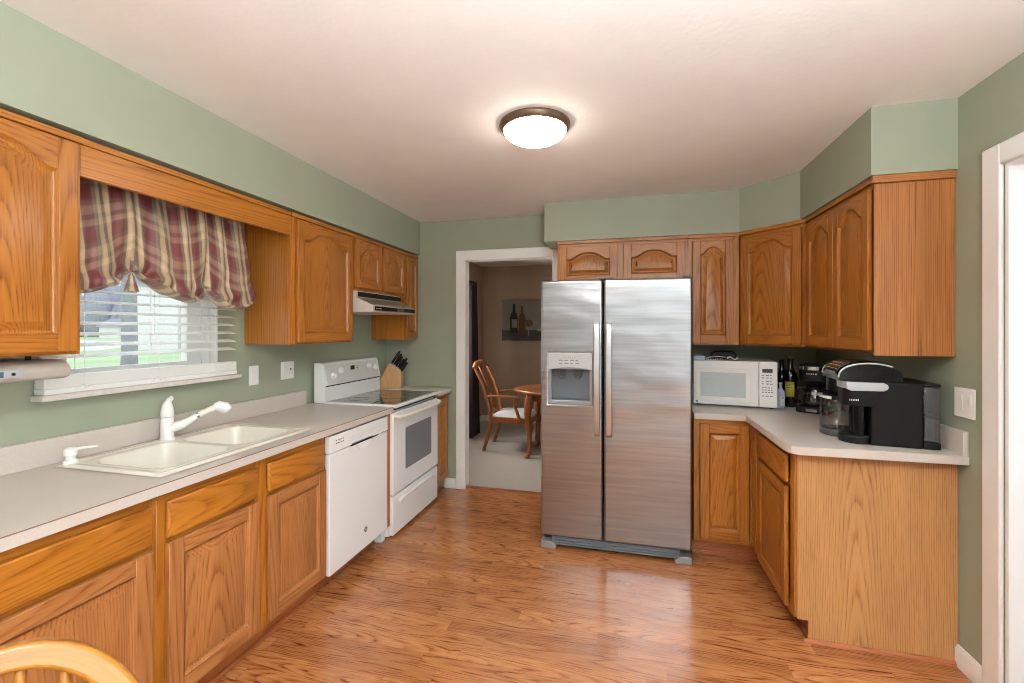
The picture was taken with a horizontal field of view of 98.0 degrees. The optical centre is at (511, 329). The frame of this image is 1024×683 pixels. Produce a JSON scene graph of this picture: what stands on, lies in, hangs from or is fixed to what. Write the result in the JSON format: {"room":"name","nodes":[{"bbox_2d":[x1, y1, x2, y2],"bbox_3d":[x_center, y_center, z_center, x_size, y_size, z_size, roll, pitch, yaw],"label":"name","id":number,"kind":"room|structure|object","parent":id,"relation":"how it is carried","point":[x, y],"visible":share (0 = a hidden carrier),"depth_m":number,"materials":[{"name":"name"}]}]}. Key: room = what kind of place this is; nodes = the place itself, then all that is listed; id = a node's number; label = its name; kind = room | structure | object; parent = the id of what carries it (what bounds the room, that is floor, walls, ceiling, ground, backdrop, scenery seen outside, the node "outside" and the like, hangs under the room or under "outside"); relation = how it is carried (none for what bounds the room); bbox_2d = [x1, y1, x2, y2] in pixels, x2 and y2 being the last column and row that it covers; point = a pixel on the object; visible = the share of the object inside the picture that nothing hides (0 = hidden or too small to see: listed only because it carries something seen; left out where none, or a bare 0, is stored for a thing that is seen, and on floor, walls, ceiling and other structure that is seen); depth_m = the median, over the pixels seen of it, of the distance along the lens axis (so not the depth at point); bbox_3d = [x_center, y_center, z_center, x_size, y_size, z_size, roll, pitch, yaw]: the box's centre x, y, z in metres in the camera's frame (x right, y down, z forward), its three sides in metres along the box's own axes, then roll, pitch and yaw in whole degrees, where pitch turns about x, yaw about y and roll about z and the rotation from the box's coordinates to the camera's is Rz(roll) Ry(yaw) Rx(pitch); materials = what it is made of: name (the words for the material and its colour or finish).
{"room":"kitchen","nodes":[
{"label":"kitchen","id":0,"kind":"room"},
{"bbox_2d":[0,223,481,446],"bbox_3d":[-1.665,0.220,2.667,0.140,2.440,9.150,0,0,14],"label":"wall","id":1,"kind":"structure","parent":0,"point":[22,420],"depth_m":2.48,"materials":[{"name":"green paint"}]},
{"bbox_2d":[0,108,82,356],"bbox_3d":[-1.790,-0.298,1.174,0.342,0.767,0.914,0,0,14],"label":"upper cabinet","id":2,"kind":"object","parent":1,"relation":"attached to","point":[40,162],"visible":1,"depth_m":1.45,"materials":[{"name":"brown wood"}]},
{"bbox_2d":[0,356,70,382],"bbox_3d":[-1.734,0.128,1.438,0.250,0.087,0.375,0,0,14],"label":"radio","id":3,"kind":"object","parent":2,"relation":"attached to","point":[24,369],"visible":0.9,"depth_m":1.50,"materials":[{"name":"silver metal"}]},
{"bbox_2d":[80,138,290,234],"bbox_3d":[-1.412,-0.615,2.076,0.029,0.135,1.019,0,0,14],"label":"valance board","id":4,"kind":"object","parent":2,"relation":"attached to","point":[99,163],"visible":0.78,"depth_m":1.90,"materials":[{"name":"brown wood"}]},
{"bbox_2d":[30,373,241,401],"bbox_3d":[-1.695,0.262,2.126,0.068,0.024,0.903,0,0,14],"label":"trim","id":5,"kind":"structure","parent":1,"relation":"attached to","point":[34,398],"depth_m":1.96,"materials":[{"name":"white wood"}]},
{"bbox_2d":[63,293,217,373],"bbox_3d":[-1.784,-0.171,2.140,0.109,0.838,0.746,0,0,14],"label":"window","id":6,"kind":"structure","parent":1,"relation":"in","point":[187,358],"depth_m":2.40,"materials":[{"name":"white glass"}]},
{"bbox_2d":[34,273,236,394],"bbox_3d":[-1.694,-0.180,2.114,0.072,0.859,0.875,0,0,14],"label":"window blind","id":7,"kind":"object","parent":6,"relation":"attached to","point":[76,382],"visible":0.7,"depth_m":2.03,"materials":[{"name":"white plastic"}]},
{"bbox_2d":[0,390,306,475],"bbox_3d":[-1.828,0.475,1.697,0.019,0.101,2.990,0,0,14],"label":"backsplash","id":8,"kind":"structure","parent":1,"relation":"attached to","point":[14,458],"depth_m":1.98,"materials":[{"name":"beige laminate"}]},
{"bbox_2d":[80,177,255,309],"bbox_3d":[-1.598,-0.361,2.046,0.235,0.508,0.865,0,0,14],"label":"window curtain","id":9,"kind":"object","parent":1,"relation":"hanging from","point":[181,253],"visible":0.84,"depth_m":1.97,"materials":[{"name":"fabric"}]},
{"bbox_2d":[249,365,258,385],"bbox_3d":[-1.574,0.277,2.716,0.011,0.118,0.072,0,0,14],"label":"wall switch","id":10,"kind":"object","parent":1,"relation":"attached to","point":[253,370],"visible":1,"depth_m":2.71,"materials":[{"name":"white plastic"}]},
{"bbox_2d":[281,361,293,379],"bbox_3d":[-1.505,0.270,2.987,0.011,0.118,0.118,0,0,14],"label":"wall outlet","id":11,"kind":"object","parent":1,"relation":"attached to","point":[287,368],"visible":1,"depth_m":2.98,"materials":[{"name":"white plastic"}]},
{"bbox_2d":[245,212,352,344],"bbox_3d":[-1.353,-0.298,2.895,0.342,0.767,0.595,0,0,14],"label":"upper cabinet","id":12,"kind":"object","parent":1,"relation":"attached to","point":[301,280],"visible":0.98,"depth_m":2.64,"materials":[{"name":"brown wood"}]},
{"bbox_2d":[353,234,405,296],"bbox_3d":[-1.185,-0.483,3.559,0.342,0.397,0.774,0,0,14],"label":"upper cabinet","id":13,"kind":"object","parent":1,"relation":"attached to","point":[378,268],"visible":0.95,"depth_m":3.45,"materials":[{"name":"brown wood"}]},
{"bbox_2d":[353,290,414,314],"bbox_3d":[-1.128,-0.207,3.529,0.472,0.154,0.655,0,0,14],"label":"range hood","id":14,"kind":"object","parent":13,"relation":"attached to","point":[364,303],"visible":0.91,"depth_m":3.37,"materials":[{"name":"beige metal"}]},
{"bbox_2d":[372,252,417,339],"bbox_3d":[-1.060,-0.298,4.051,0.342,0.767,0.239,0,0,14],"label":"upper cabinet","id":15,"kind":"object","parent":1,"relation":"attached to","point":[384,327],"visible":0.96,"depth_m":3.95,"materials":[{"name":"brown wood"}]},
{"bbox_2d":[469,280,479,437],"bbox_3d":[-0.738,0.368,5.488,0.265,2.094,1.675,0,0,14],"label":"curtain","id":16,"kind":"object","parent":1,"relation":"hanging from","point":[474,411],"visible":0.56,"depth_m":5.91,"materials":[{"name":"black fabric"}]},
{"bbox_2d":[0,2,957,255],"bbox_3d":[0.001,-0.847,1.651,3.590,0.306,4.400,0,0,14],"label":"soffit","id":17,"kind":"structure","parent":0,"point":[48,77],"depth_m":2.06,"materials":[{"name":"green paint"}]},
{"bbox_2d":[0,0,1023,221],"bbox_3d":[-0.220,-1.040,0.778,3.830,0.080,6.200,0,0,14],"label":"ceiling","id":18,"kind":"structure","parent":0,"point":[404,103],"depth_m":1.76,"materials":[{"name":"paint"}]},
{"bbox_2d":[500,107,569,147],"bbox_3d":[0.111,-0.955,2.164,0.344,0.089,0.344,0,0,14],"label":"ceiling light","id":19,"kind":"object","parent":18,"relation":"attached to","point":[531,127],"visible":1,"depth_m":2.07,"materials":[{"name":"white glass"}]},
{"bbox_2d":[472,259,551,266],"bbox_3d":[1.265,-1.040,5.183,4.500,0.080,2.830,0,0,14],"label":"ceiling","id":20,"kind":"structure","parent":0,"point":[540,261],"depth_m":6.69,"materials":[{"name":"paint"}]},
{"bbox_2d":[482,265,551,414],"bbox_3d":[1.674,0.220,6.591,4.600,2.440,0.100,0,0,14],"label":"wall","id":21,"kind":"structure","parent":0,"point":[513,364],"depth_m":6.98,"materials":[{"name":"beige paint"}]},
{"bbox_2d":[480,415,535,422],"bbox_3d":[1.315,1.395,5.181,4.400,0.090,2.810,0,0,14],"label":"baseboard","id":22,"kind":"structure","parent":21,"relation":"attached to","point":[482,417],"depth_m":7.05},
{"bbox_2d":[502,299,540,340],"bbox_3d":[0.319,-0.152,6.865,0.980,0.635,0.032,0,0,14],"label":"painting","id":23,"kind":"object","parent":21,"relation":"attached to","point":[521,319],"visible":0.52,"depth_m":6.89,"materials":[{"name":"paint"}]},
{"bbox_2d":[215,421,972,682],"bbox_3d":[0.477,1.480,2.123,4.520,0.080,9.150,0,0,14],"label":"floor","id":24,"kind":"structure","parent":0,"point":[467,590],"depth_m":2.24,"materials":[{"name":"brown wood"}]},
{"bbox_2d":[0,637,139,682],"bbox_3d":[-0.584,0.967,0.481,0.651,0.948,0.450,0,0,45],"label":"oak chair","id":25,"kind":"object","parent":24,"relation":"on","point":[86,661],"visible":1,"depth_m":0.73,"materials":[{"name":"beige wood"}]},
{"bbox_2d":[0,497,155,682],"bbox_3d":[-1.704,1.002,0.892,0.642,0.876,1.490,0,0,14],"label":"base cabinet","id":26,"kind":"object","parent":24,"relation":"on","point":[93,582],"visible":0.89,"depth_m":1.34,"materials":[{"name":"brown wood"}]},
{"bbox_2d":[0,390,393,552],"bbox_3d":[-1.507,0.494,1.645,0.667,0.139,3.048,0,0,14],"label":"countertop","id":27,"kind":"structure","parent":26,"relation":"on","point":[39,499],"depth_m":1.68,"materials":[{"name":"beige laminate"}]},
{"bbox_2d":[54,423,311,477],"bbox_3d":[-1.405,0.602,2.029,0.527,0.173,0.798,0,0,14],"label":"sink","id":28,"kind":"object","parent":27,"relation":"in","point":[158,459],"visible":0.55,"depth_m":2.00,"materials":[{"name":"beige ceramic"}]},
{"bbox_2d":[63,445,97,465],"bbox_3d":[-1.686,0.487,1.742,0.105,0.067,0.044,0,0,-31],"label":"soap dispenser","id":29,"kind":"object","parent":28,"relation":"on","point":[70,453],"visible":0.97,"depth_m":1.72,"materials":[{"name":"white plastic"}]},
{"bbox_2d":[159,396,231,441],"bbox_3d":[-1.537,0.414,2.172,0.290,0.208,0.062,0,0,-42],"label":"faucet","id":30,"kind":"object","parent":28,"relation":"on","point":[168,426],"visible":1,"depth_m":2.10,"materials":[{"name":"white plastic"}]},
{"bbox_2d":[156,437,325,682],"bbox_3d":[-1.411,1.002,2.045,0.642,0.876,0.890,0,0,14],"label":"base cabinet","id":31,"kind":"object","parent":24,"relation":"on","point":[240,551],"visible":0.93,"depth_m":1.84,"materials":[{"name":"brown wood"}]},
{"bbox_2d":[314,416,387,591],"bbox_3d":[-1.198,1.004,2.768,0.604,0.872,0.603,0,0,14],"label":"dishwasher","id":32,"kind":"object","parent":24,"relation":"on","point":[355,467],"visible":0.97,"depth_m":2.62,"materials":[{"name":"white metal"}]},
{"bbox_2d":[314,357,441,536],"bbox_3d":[-0.999,0.831,3.483,0.699,1.189,0.756,0,0,14],"label":"electric range","id":33,"kind":"object","parent":24,"relation":"on","point":[414,417],"visible":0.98,"depth_m":3.35,"materials":[{"name":"white metal"}]},
{"bbox_2d":[324,389,440,407],"bbox_3d":[-0.973,0.525,3.477,0.572,0.022,0.756,0,0,14],"label":"cooktop","id":34,"kind":"object","parent":33,"relation":"in","point":[396,398],"depth_m":3.41,"materials":[{"name":"ceramic"}]},
{"bbox_2d":[374,414,389,542],"bbox_3d":[-1.143,1.004,3.099,0.620,0.872,0.056,0,0,14],"label":"filler panel","id":35,"kind":"object","parent":24,"relation":"on","point":[381,537],"visible":0.16,"depth_m":3.03,"materials":[{"name":"brown wood"}]},
{"bbox_2d":[434,394,447,490],"bbox_3d":[-0.916,1.002,3.993,0.642,0.876,0.260,0,0,14],"label":"base cabinet","id":36,"kind":"object","parent":24,"relation":"on","point":[442,465],"visible":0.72,"depth_m":3.92,"materials":[{"name":"brown wood"}]},
{"bbox_2d":[380,386,451,395],"bbox_3d":[-0.909,0.545,4.002,0.666,0.038,0.286,0,0,14],"label":"countertop","id":37,"kind":"structure","parent":36,"relation":"on","point":[444,390],"depth_m":4.00,"materials":[{"name":"beige laminate"}]},
{"bbox_2d":[380,363,402,387],"bbox_3d":[-1.117,0.414,4.072,0.225,0.223,0.094,0,0,0],"label":"knife block","id":38,"kind":"object","parent":37,"relation":"on","point":[392,377],"visible":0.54,"depth_m":4.03,"materials":[{"name":"brown wood"}]},
{"bbox_2d":[390,351,399,363],"bbox_3d":[-1.072,0.266,4.059,0.112,0.152,0.014,0,0,0],"label":"kitchen knife","id":39,"kind":"object","parent":38,"relation":"in","point":[398,352],"visible":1,"depth_m":4.05,"materials":[{"name":"black plastic"}]},
{"bbox_2d":[466,485,540,494],"bbox_3d":[-0.022,1.435,3.978,0.826,0.009,0.060,0,0,14],"label":"trim","id":40,"kind":"structure","parent":24,"relation":"on","point":[467,486],"depth_m":3.98,"materials":[{"name":"red wood"}]},
{"bbox_2d":[472,360,540,454],"bbox_3d":[-0.069,0.910,5.475,0.781,1.067,0.627,0,0,14],"label":"dining chair","id":41,"kind":"object","parent":24,"relation":"on","point":[515,415],"visible":0.8,"depth_m":5.30,"materials":[{"name":"brown wood"}]},
{"bbox_2d":[493,408,536,417],"bbox_3d":[0.040,1.000,5.448,0.490,0.055,0.539,0,0,14],"label":"seat cushion","id":42,"kind":"object","parent":41,"relation":"on","point":[503,412],"depth_m":5.30,"materials":[{"name":"fabric"}]},
{"bbox_2d":[514,384,540,458],"bbox_3d":[0.868,1.062,5.124,1.720,0.756,1.040,0,0,14],"label":"dining table","id":43,"kind":"object","parent":24,"relation":"on","point":[533,392],"visible":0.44,"depth_m":5.00,"materials":[{"name":"brown wood"}]},
{"bbox_2d":[541,275,691,564],"bbox_3d":[0.745,0.551,3.220,0.941,1.778,0.911,0,0,14],"label":"refrigerator","id":44,"kind":"object","parent":24,"relation":"on","point":[616,354],"visible":1,"depth_m":2.82,"materials":[{"name":"grey metal"}]},
{"bbox_2d":[692,417,760,559],"bbox_3d":[1.699,1.002,3.007,0.964,0.876,0.933,0,0,14],"label":"base cabinet","id":45,"kind":"object","parent":24,"relation":"on","point":[724,452],"visible":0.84,"depth_m":2.78,"materials":[{"name":"brown wood"}]},
{"bbox_2d":[692,383,968,464],"bbox_3d":[1.625,0.494,2.714,0.964,0.139,1.537,0,0,14],"label":"countertop","id":46,"kind":"structure","parent":45,"relation":"on","point":[795,432],"depth_m":2.14,"materials":[{"name":"beige laminate"}]},
{"bbox_2d":[694,357,777,408],"bbox_3d":[1.585,0.369,3.199,0.512,0.314,0.384,0,0,23],"label":"microwave","id":47,"kind":"object","parent":46,"relation":"on","point":[752,382],"visible":0.99,"depth_m":3.02,"materials":[{"name":"white plastic"}]},
{"bbox_2d":[694,355,704,359],"bbox_3d":[1.354,0.198,3.214,0.075,0.028,0.140,0,0,23],"label":"paper stack","id":48,"kind":"object","parent":47,"relation":"on","point":[696,357],"visible":0.99,"depth_m":3.15,"materials":[{"name":"white paper"}]},
{"bbox_2d":[706,356,725,359],"bbox_3d":[1.452,0.199,3.177,0.126,0.028,0.130,0,0,23],"label":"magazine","id":49,"kind":"object","parent":47,"relation":"on","point":[707,358],"visible":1,"depth_m":3.14,"materials":[{"name":"white paper"}]},
{"bbox_2d":[710,351,736,358],"bbox_3d":[1.578,0.184,3.324,0.174,0.054,0.120,0,0,23],"label":"case","id":50,"kind":"object","parent":47,"relation":"on","point":[714,353],"visible":0.84,"depth_m":3.27,"materials":[{"name":"black plastic"}]},
{"bbox_2d":[777,382,784,407],"bbox_3d":[1.817,0.441,3.010,0.052,0.170,0.054,0,0,14],"label":"plastic bottle","id":51,"kind":"object","parent":46,"relation":"on","point":[781,393],"visible":0.92,"depth_m":2.99,"materials":[{"name":"blue plastic"}]},
{"bbox_2d":[778,359,784,389],"bbox_3d":[1.921,0.368,3.170,0.076,0.315,0.076,0,0,14],"label":"wine bottle","id":52,"kind":"object","parent":46,"relation":"on","point":[781,371],"visible":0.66,"depth_m":3.15,"materials":[{"name":"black glass"}]},
{"bbox_2d":[784,356,797,406],"bbox_3d":[1.917,0.353,3.062,0.080,0.345,0.082,0,0,14],"label":"wine bottle","id":53,"kind":"object","parent":46,"relation":"on","point":[790,376],"visible":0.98,"depth_m":3.04,"materials":[{"name":"black glass"}]},
{"bbox_2d":[796,363,837,414],"bbox_3d":[1.959,0.373,2.859,0.218,0.305,0.183,0,0,-40],"label":"coffee maker","id":54,"kind":"object","parent":46,"relation":"on","point":[810,373],"visible":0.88,"depth_m":2.83,"materials":[{"name":"black plastic"}]},
{"bbox_2d":[794,385,827,406],"bbox_3d":[1.923,0.420,2.841,0.167,0.133,0.136,0,0,-2],"label":"glass carafe","id":55,"kind":"object","parent":54,"relation":"in","point":[811,387],"visible":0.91,"depth_m":2.85,"materials":[{"name":"black plastic"}]},
{"bbox_2d":[819,359,940,449],"bbox_3d":[1.737,0.335,2.142,0.395,0.382,0.306,0,0,21],"label":"coffee brewer","id":56,"kind":"object","parent":46,"relation":"on","point":[886,408],"visible":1,"depth_m":2.02,"materials":[{"name":"black plastic"}]},
{"bbox_2d":[817,391,848,429],"bbox_3d":[1.635,0.405,2.256,0.168,0.175,0.153,0,0,14],"label":"glass carafe","id":57,"kind":"object","parent":56,"relation":"on","point":[830,395],"visible":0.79,"depth_m":2.26,"materials":[{"name":"clear glass"}]},
{"bbox_2d":[838,430,869,444],"bbox_3d":[1.627,0.506,2.107,0.136,0.038,0.136,0,0,14],"label":"drip tray","id":58,"kind":"object","parent":56,"relation":"on","point":[850,436],"depth_m":2.06,"materials":[{"name":"black plastic"}]},
{"bbox_2d":[757,433,957,666],"bbox_3d":[1.669,1.002,2.246,0.644,0.876,0.552,0,0,14],"label":"base cabinet","id":59,"kind":"object","parent":24,"relation":"on","point":[862,554],"visible":0.87,"depth_m":2.00,"materials":[{"name":"brown wood"}]},
{"bbox_2d":[386,214,815,486],"bbox_3d":[0.557,0.220,3.841,3.590,2.440,0.120,0,0,14],"label":"wall","id":60,"kind":"structure","parent":0,"point":[431,357],"depth_m":4.07,"materials":[{"name":"green paint"}]},
{"bbox_2d":[444,478,455,488],"bbox_3d":[-0.562,1.395,4.056,0.113,0.090,0.014,0,0,14],"label":"baseboard","id":61,"kind":"structure","parent":60,"relation":"attached to","point":[448,482],"depth_m":4.05,"materials":[{"name":"white wood"}]},
{"bbox_2d":[456,247,556,489],"bbox_3d":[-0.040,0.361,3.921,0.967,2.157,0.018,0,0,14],"label":"trim","id":62,"kind":"structure","parent":60,"relation":"attached to","point":[462,257],"depth_m":4.01,"materials":[{"name":"white wood"}]},
{"bbox_2d":[557,235,687,281],"bbox_3d":[0.860,-0.519,3.526,0.962,0.348,0.338,0,0,14],"label":"upper cabinet","id":63,"kind":"object","parent":60,"relation":"attached to","point":[662,256],"visible":0.8,"depth_m":3.36,"materials":[{"name":"brown wood"}]},
{"bbox_2d":[688,233,738,344],"bbox_3d":[1.494,-0.292,3.365,0.344,0.801,0.338,0,0,14],"label":"upper cabinet","id":64,"kind":"object","parent":60,"relation":"attached to","point":[713,259],"visible":0.97,"depth_m":3.20,"materials":[{"name":"brown wood"}]},
{"bbox_2d":[816,52,1023,682],"bbox_3d":[1.592,0.220,0.380,0.120,2.440,6.320,0,0,14],"label":"wall","id":65,"kind":"structure","parent":0,"point":[990,113],"depth_m":1.84,"materials":[{"name":"green paint"}]},
{"bbox_2d":[739,219,806,346],"bbox_3d":[1.905,-0.292,3.090,0.606,0.801,0.671,0,0,14],"label":"upper cabinet","id":66,"kind":"object","parent":65,"relation":"attached to","point":[771,258],"visible":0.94,"depth_m":2.95,"materials":[{"name":"brown wood"}]},
{"bbox_2d":[805,170,956,356],"bbox_3d":[1.869,-0.288,2.347,0.311,0.809,0.802,0,0,14],"label":"upper cabinet","id":67,"kind":"object","parent":65,"relation":"attached to","point":[880,256],"visible":1,"depth_m":1.99,"materials":[{"name":"brown wood"}]},
{"bbox_2d":[954,386,975,419],"bbox_3d":[1.904,0.307,1.874,0.011,0.125,0.118,0,0,14],"label":"wall switch","id":68,"kind":"object","parent":65,"relation":"attached to","point":[964,398],"visible":1,"depth_m":1.87,"materials":[{"name":"white plastic"}]},
{"bbox_2d":[955,644,981,682],"bbox_3d":[1.894,1.395,1.840,0.014,0.090,0.152,0,0,14],"label":"baseboard","id":69,"kind":"structure","parent":65,"relation":"attached to","point":[966,663],"depth_m":1.84,"materials":[{"name":"white wood"}]},
{"bbox_2d":[982,131,1023,682],"bbox_3d":[1.740,0.366,1.241,0.018,2.148,1.083,0,0,14],"label":"trim","id":70,"kind":"structure","parent":65,"relation":"attached to","point":[994,158],"depth_m":1.71,"materials":[{"name":"white wood"}]},
{"bbox_2d":[1005,156,1023,682],"bbox_3d":[1.812,0.405,1.222,0.139,2.070,0.900,0,0,14],"label":"door","id":71,"kind":"structure","parent":65,"relation":"attached to","point":[1014,170],"depth_m":1.65,"materials":[{"name":"white wood"}]},
{"label":"outside","id":72,"kind":"structure","parent":0,"visible":0},
{"bbox_2d":[67,336,180,368],"bbox_3d":[-65.136,1.740,73.286,157.660,0.200,230.000,0,0,14],"label":"lawn","id":73,"kind":"structure","parent":72,"point":[164,357],"depth_m":25.61,"materials":[{"name":"green plant"}]},
{"bbox_2d":[80,293,95,310],"bbox_3d":[-91.738,-5.583,91.979,10.744,14.454,11.024,0,0,14],"label":"bare tree","id":74,"kind":"object","parent":73,"relation":"on","point":[85,293],"visible":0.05,"depth_m":93.58,"materials":[{"name":"grey plant"}]},
{"bbox_2d":[80,285,120,336],"bbox_3d":[-91.801,-5.822,111.280,119.402,14.924,38.100,0,0,14],"label":"treeline","id":75,"kind":"object","parent":73,"relation":"on","point":[98,296],"visible":0.06,"depth_m":105.91,"materials":[{"name":"grey plant"}]},
{"bbox_2d":[80,340,120,350],"bbox_3d":[-54.953,1.625,53.607,52.684,0.030,29.663,0,0,14],"label":"driveway","id":76,"kind":"structure","parent":73,"relation":"on","point":[87,348],"depth_m":40.94,"materials":[{"name":"concrete"}]},
{"bbox_2d":[95,319,120,337],"bbox_3d":[-81.500,-0.360,93.000,6.569,4.000,8.015,0,0,14],"label":"house","id":77,"kind":"structure","parent":73,"relation":"on","point":[102,328],"depth_m":89.99,"materials":[{"name":"white"}]},
{"bbox_2d":[103,284,120,305],"bbox_3d":[-62.126,-5.007,73.829,9.965,13.305,9.771,0,0,14],"label":"bare tree","id":78,"kind":"object","parent":73,"relation":"on","point":[117,284],"visible":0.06,"depth_m":72.12,"materials":[{"name":"grey plant"}]},
{"bbox_2d":[120,272,137,364],"bbox_3d":[-7.726,-3.257,8.858,6.161,9.801,5.921,0,0,-8],"label":"bare tree","id":79,"kind":"object","parent":73,"relation":"on","point":[125,359],"visible":0.02,"depth_m":8.90,"materials":[{"name":"grey plant"}]},
{"bbox_2d":[137,279,180,349],"bbox_3d":[-25.300,-2.160,41.000,11.400,7.600,10.800,0,0,0],"label":"neighbor house","id":80,"kind":"structure","parent":73,"relation":"on","point":[142,290],"depth_m":35.97,"materials":[{"name":"white"}]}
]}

